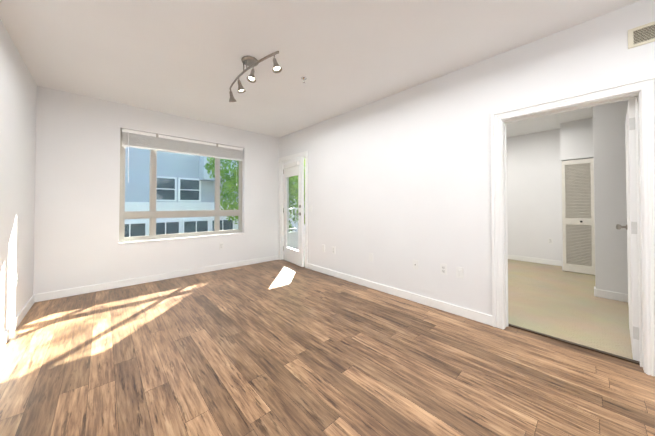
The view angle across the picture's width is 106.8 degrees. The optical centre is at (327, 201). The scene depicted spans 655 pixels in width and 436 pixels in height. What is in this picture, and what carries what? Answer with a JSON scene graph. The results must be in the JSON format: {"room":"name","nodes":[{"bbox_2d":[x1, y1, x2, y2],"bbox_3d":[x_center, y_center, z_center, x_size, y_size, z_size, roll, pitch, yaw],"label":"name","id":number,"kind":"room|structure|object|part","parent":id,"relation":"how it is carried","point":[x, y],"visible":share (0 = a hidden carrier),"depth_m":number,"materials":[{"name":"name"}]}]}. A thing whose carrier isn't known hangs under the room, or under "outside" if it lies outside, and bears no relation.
{"room":"empty living room","nodes":[
{"label":"empty living room","id":0,"kind":"room"},
{"bbox_2d":[0,19,36,336],"bbox_3d":[-0.940,-0.135,0.038,0.150,2.580,7.620,1,-1,-43],"label":"wall","id":1,"kind":"structure","parent":0,"point":[18,96],"depth_m":2.24,"materials":[{"name":"paint"}]},
{"bbox_2d":[15,272,17,285],"bbox_3d":[-2.926,0.728,2.290,0.009,0.115,0.070,1,-1,-43],"label":"electrical outlet","id":2,"kind":"object","parent":1,"relation":"attached to","point":[16,278],"visible":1,"depth_m":2.27,"materials":[{"name":"plastic"}]},
{"bbox_2d":[0,294,35,350],"bbox_3d":[-0.931,1.110,0.132,0.013,0.095,7.470,1,-1,-43],"label":"baseboard","id":3,"kind":"structure","parent":1,"relation":"attached to","point":[10,330],"depth_m":2.26,"materials":[{"name":"paint"}]},
{"bbox_2d":[33,86,278,294],"bbox_3d":[-2.341,-0.076,4.103,3.614,2.580,0.250,1,-1,-43],"label":"wall","id":4,"kind":"structure","parent":0,"point":[77,204],"depth_m":3.30,"materials":[{"name":"paint"}]},
{"bbox_2d":[36,255,277,301],"bbox_3d":[-2.232,1.165,4.005,3.304,0.095,0.017,1,-1,-43],"label":"baseboard","id":5,"kind":"structure","parent":4,"relation":"attached to","point":[122,283],"depth_m":3.54,"materials":[{"name":"paint"}]},
{"bbox_2d":[119,129,241,241],"bbox_3d":[-2.327,-0.216,4.107,1.810,1.620,0.048,1,-1,-43],"label":"window","id":6,"kind":"structure","parent":4,"relation":"in","point":[151,214],"depth_m":3.87,"materials":[{"name":"metal"}]},
{"bbox_2d":[122,129,242,185],"bbox_3d":[-2.280,-0.641,4.062,1.770,0.768,0.063,1,-1,-43],"label":"window blind","id":7,"kind":"object","parent":6,"relation":"attached to","point":[142,140],"visible":0.96,"depth_m":3.92,"materials":[{"name":"plastic"}]},
{"bbox_2d":[119,232,243,243],"bbox_3d":[-2.276,0.603,4.041,1.810,0.020,0.109,1,-1,-43],"label":"window sill","id":8,"kind":"structure","parent":4,"relation":"attached to","point":[140,241],"depth_m":3.86,"materials":[{"name":"paint"}]},
{"bbox_2d":[0,0,640,137],"bbox_3d":[1.557,-1.489,2.538,7.184,0.200,7.870,1,-1,-43],"label":"ceiling","id":9,"kind":"structure","parent":0,"point":[182,58],"depth_m":2.20,"materials":[{"name":"paint"}]},
{"bbox_2d":[229,51,281,101],"bbox_3d":[-0.776,-1.254,2.406,0.176,0.274,0.994,1,-1,-43],"label":"track light","id":10,"kind":"object","parent":9,"relation":"attached to","point":[251,61],"visible":1,"depth_m":2.33,"materials":[{"name":"silver metal"}]},
{"bbox_3d":[-0.775,-1.330,2.415,0.164,0.122,0.962,1,-1,-43],"label":"rail","id":11,"kind":"part","parent":10,"relation":"part of","materials":[{"name":"silver metal"}]},
{"bbox_2d":[0,260,654,435],"bbox_3d":[0.246,1.234,1.287,3.614,0.120,7.870,1,-1,-43],"label":"floor","id":12,"kind":"structure","parent":0,"point":[277,348],"depth_m":1.70,"materials":[{"name":"brown wood"}]},
{"bbox_2d":[279,0,654,315],"bbox_3d":[1.559,-0.100,2.452,0.130,2.580,7.470,1,-1,-43],"label":"wall","id":13,"kind":"structure","parent":0,"point":[398,182],"depth_m":2.72,"materials":[{"name":"paint"}]},
{"bbox_2d":[278,151,307,267],"bbox_3d":[-0.638,0.157,4.830,0.182,2.134,0.968,1,-1,-43],"label":"door frame","id":14,"kind":"structure","parent":13,"relation":"in","point":[282,160],"depth_m":5.07,"materials":[{"name":"paint"}]},
{"bbox_2d":[283,156,304,266],"bbox_3d":[-0.698,0.194,4.784,0.204,2.034,0.802,1,-1,-43],"label":"door leaf","id":15,"kind":"structure","parent":14,"relation":"attached to","point":[294,167],"depth_m":4.68,"materials":[{"name":"paint"}]},
{"bbox_2d":[307,263,492,325],"bbox_3d":[0.598,1.156,3.367,0.013,0.095,2.875,1,-1,-43],"label":"baseboard","id":16,"kind":"structure","parent":13,"relation":"attached to","point":[410,296],"depth_m":2.90,"materials":[{"name":"paint"}]},
{"bbox_2d":[413,259,417,269],"bbox_3d":[1.044,0.756,2.890,0.016,0.115,0.070,1,-1,-43],"label":"electrical outlet","id":17,"kind":"object","parent":13,"relation":"attached to","point":[415,264],"visible":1,"depth_m":2.89,"materials":[{"name":"plastic"}]},
{"bbox_2d":[440,263,446,274],"bbox_3d":[1.267,0.743,2.654,0.009,0.115,0.070,1,-1,-43],"label":"electrical outlet","id":18,"kind":"object","parent":13,"relation":"attached to","point":[443,269],"visible":1,"depth_m":2.65,"materials":[{"name":"plastic"}]},
{"bbox_2d":[456,267,463,278],"bbox_3d":[1.377,0.746,2.530,0.016,0.115,0.070,1,-1,-43],"label":"electrical outlet","id":19,"kind":"object","parent":13,"relation":"attached to","point":[459,272],"visible":1,"depth_m":2.53,"materials":[{"name":"plastic"}]},
{"bbox_2d":[490,75,654,375],"bbox_3d":[1.947,0.168,2.011,0.150,2.031,0.972,1,-1,-43],"label":"door frame","id":20,"kind":"structure","parent":13,"relation":"attached to","point":[645,86],"depth_m":1.75,"materials":[{"name":"paint"}]},
{"bbox_2d":[508,323,639,364],"bbox_3d":[1.999,1.179,2.044,0.037,0.011,0.790,1,-1,-43],"label":"threshold","id":21,"kind":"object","parent":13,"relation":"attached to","point":[584,347],"depth_m":1.98,"materials":[{"name":"brown wood"}]},
{"bbox_2d":[616,99,639,360],"bbox_3d":[2.567,0.209,2.030,0.795,1.922,0.175,1,-1,-43],"label":"door leaf","id":22,"kind":"structure","parent":13,"relation":"in","point":[631,224],"depth_m":1.80,"materials":[{"name":"paint"}]},
{"bbox_2d":[628,21,654,48],"bbox_3d":[2.265,-1.155,1.602,0.008,0.135,0.360,1,-1,-43],"label":"air vent","id":23,"kind":"object","parent":13,"relation":"in","point":[641,35],"visible":1,"depth_m":1.69,"materials":[{"name":"white metal"}]},
{"bbox_2d":[506,129,591,264],"bbox_3d":[4.756,-0.079,4.238,0.150,2.572,5.750,1,-1,-43],"label":"wall","id":24,"kind":"structure","parent":0,"point":[533,192],"depth_m":4.82,"materials":[{"name":"paint"}]},
{"bbox_2d":[508,255,561,265],"bbox_3d":[3.621,1.176,5.329,0.013,0.095,2.240,1,-1,-43],"label":"baseboard","id":25,"kind":"structure","parent":24,"relation":"attached to","point":[513,257],"depth_m":4.79,"materials":[{"name":"paint"}]},
{"bbox_2d":[548,238,552,243],"bbox_3d":[4.260,0.761,4.646,0.009,0.115,0.070,1,-1,-43],"label":"outlet","id":26,"kind":"object","parent":24,"relation":"attached to","point":[550,240],"visible":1,"depth_m":4.64,"materials":[{"name":"plastic"}]},
{"bbox_2d":[508,259,639,361],"bbox_3d":[3.552,1.254,3.003,3.570,0.128,5.900,1,-1,-43],"label":"floor","id":27,"kind":"structure","parent":0,"point":[553,300],"depth_m":2.69,"materials":[{"name":"beige carpet"}]},
{"bbox_2d":[560,118,593,270],"bbox_3d":[5.255,-0.095,3.058,0.120,2.572,3.340,1,-1,-43],"label":"wall","id":28,"kind":"structure","parent":0,"point":[576,139],"depth_m":4.12,"materials":[{"name":"paint"}]},
{"bbox_2d":[562,158,594,274],"bbox_3d":[4.319,0.246,3.921,0.068,1.890,0.765,1,-1,-43],"label":"door","id":29,"kind":"structure","parent":28,"relation":"in","point":[578,194],"depth_m":4.07,"materials":[{"name":"paint"}]},
{"bbox_2d":[593,98,634,293],"bbox_3d":[4.408,-0.110,2.016,0.120,2.572,2.960,1,-1,-43],"label":"wall","id":30,"kind":"structure","parent":0,"point":[610,203],"depth_m":2.96,"materials":[{"name":"paint"}]},
{"bbox_2d":[594,287,627,301],"bbox_3d":[4.355,1.128,1.958,0.013,0.095,2.973,1,-1,-43],"label":"baseboard","id":31,"kind":"structure","parent":30,"relation":"attached to","point":[623,297],"depth_m":2.94,"materials":[{"name":"paint"}]},
{"label":"outside","id":32,"kind":"structure","parent":0,"visible":0},
{"bbox_3d":[-13.626,4.664,14.583,80.000,0.200,80.000,1,-1,-43],"label":"ground","id":33,"kind":"structure","parent":32,"visible":0},
{"bbox_2d":[124,147,304,240],"bbox_3d":[-10.672,-0.181,11.458,28.000,9.400,8.700,1,-1,-43],"label":"building","id":34,"kind":"structure","parent":33,"relation":"on","point":[142,227],"depth_m":10.28,"materials":[{"name":"blue paint"}]},
{"bbox_2d":[204,157,304,230],"bbox_3d":[-3.477,0.389,7.867,11.151,8.156,5.341,1,-1,-43],"label":"street trees","id":35,"kind":"object","parent":33,"relation":"on","point":[230,181],"depth_m":8.30,"materials":[{"name":"green plant"}]},
{"bbox_3d":[-0.119,1.344,5.498,1.570,0.180,2.750,1,-1,-43],"label":"balcony slab","id":36,"kind":"object","parent":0,"visible":0},
{"bbox_2d":[289,231,304,247],"bbox_3d":[-0.788,1.044,6.225,1.570,0.440,0.780,1,-1,-43],"label":"wall","id":37,"kind":"structure","parent":36,"relation":"on","point":[293,236],"depth_m":6.49,"materials":[{"name":"white paint"}]},
{"bbox_2d":[289,208,304,231],"bbox_3d":[-0.755,0.500,6.234,1.535,0.648,0.737,1,-1,-43],"label":"balcony railing","id":38,"kind":"object","parent":37,"relation":"on","point":[292,228],"depth_m":6.54,"materials":[{"name":"metal"}]}
]}

